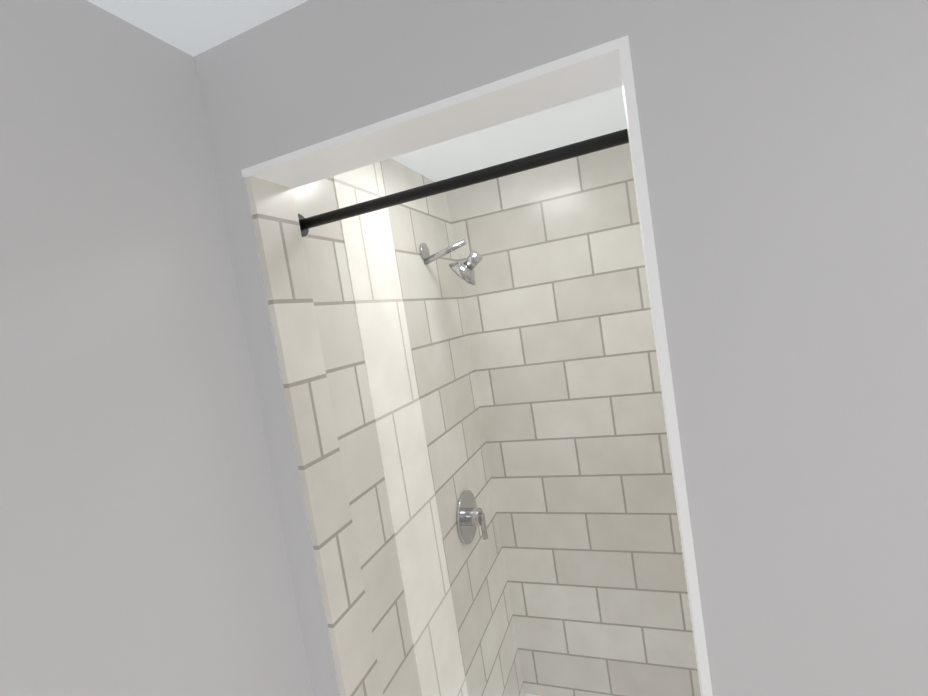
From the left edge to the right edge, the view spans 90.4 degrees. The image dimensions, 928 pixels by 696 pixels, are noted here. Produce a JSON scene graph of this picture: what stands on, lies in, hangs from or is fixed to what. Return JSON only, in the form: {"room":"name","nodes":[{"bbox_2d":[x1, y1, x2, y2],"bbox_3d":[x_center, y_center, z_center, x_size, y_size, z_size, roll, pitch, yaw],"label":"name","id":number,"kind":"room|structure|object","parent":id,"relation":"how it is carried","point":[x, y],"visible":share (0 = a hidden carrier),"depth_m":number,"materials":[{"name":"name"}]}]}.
{"room":"bathroom","nodes":[
{"label":"bathroom","id":0,"kind":"room"},
{"bbox_2d":[0,0,313,695],"bbox_3d":[-0.182,0.547,1.388,0.150,2.240,12.850,-8,4,21],"label":"wall","id":1,"kind":"structure","parent":0,"point":[143,551],"depth_m":0.63,"materials":[{"name":"grey paint"}]},
{"bbox_2d":[87,0,626,181],"bbox_3d":[2.111,-0.936,0.400,5.965,0.100,13.350,-8,4,21],"label":"ceiling","id":2,"kind":"structure","parent":0,"point":[193,28],"depth_m":1.29,"materials":[{"name":"white paint"}]},
{"bbox_2d":[293,158,528,695],"bbox_3d":[-0.068,0.524,1.461,0.015,2.240,1.050,-8,4,21],"label":"tiled wall","id":3,"kind":"structure","parent":0,"point":[395,330],"depth_m":1.32,"materials":[{"name":"beige tile"}]},
{"bbox_2d":[419,239,482,284],"bbox_3d":[-0.037,-0.282,1.526,0.208,0.170,0.110,-8,4,21],"label":"shower head","id":4,"kind":"object","parent":3,"relation":"attached to","point":[464,271],"visible":1,"depth_m":1.50},
{"bbox_2d":[298,129,628,236],"bbox_3d":[0.011,-0.304,0.828,0.789,0.048,0.048,-8,4,21],"label":"rail","id":5,"kind":"object","parent":3,"relation":"attached to","point":[598,143],"visible":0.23,"depth_m":0.82,"materials":[{"name":"black metal"}]},
{"bbox_2d":[456,490,487,544],"bbox_3d":[0.039,0.589,1.606,0.068,0.180,0.180,-8,4,21],"label":"shower valve","id":6,"kind":"object","parent":3,"relation":"attached to","point":[470,516],"visible":0.98,"depth_m":1.59,"materials":[{"name":"silver metal"}]},
{"bbox_2d":[194,0,927,695],"bbox_3d":[0.334,0.512,0.686,1.320,2.240,0.110,-8,4,21],"label":"wall","id":7,"kind":"structure","parent":0,"point":[784,144],"depth_m":0.56,"materials":[{"name":"grey paint"}]},
{"bbox_2d":[241,35,712,695],"bbox_3d":[0.293,0.588,1.243,0.791,2.030,1.116,-8,4,21],"label":"door frame","id":8,"kind":"structure","parent":7,"relation":"attached to","point":[271,183],"depth_m":0.81,"materials":[{"name":"white paint"}]},
{"bbox_2d":[449,143,700,695],"bbox_3d":[0.478,0.416,1.781,0.780,2.240,0.050,-8,4,21],"label":"tiled wall","id":9,"kind":"structure","parent":0,"point":[515,389],"depth_m":1.76,"materials":[{"name":"beige tile"}]}
]}

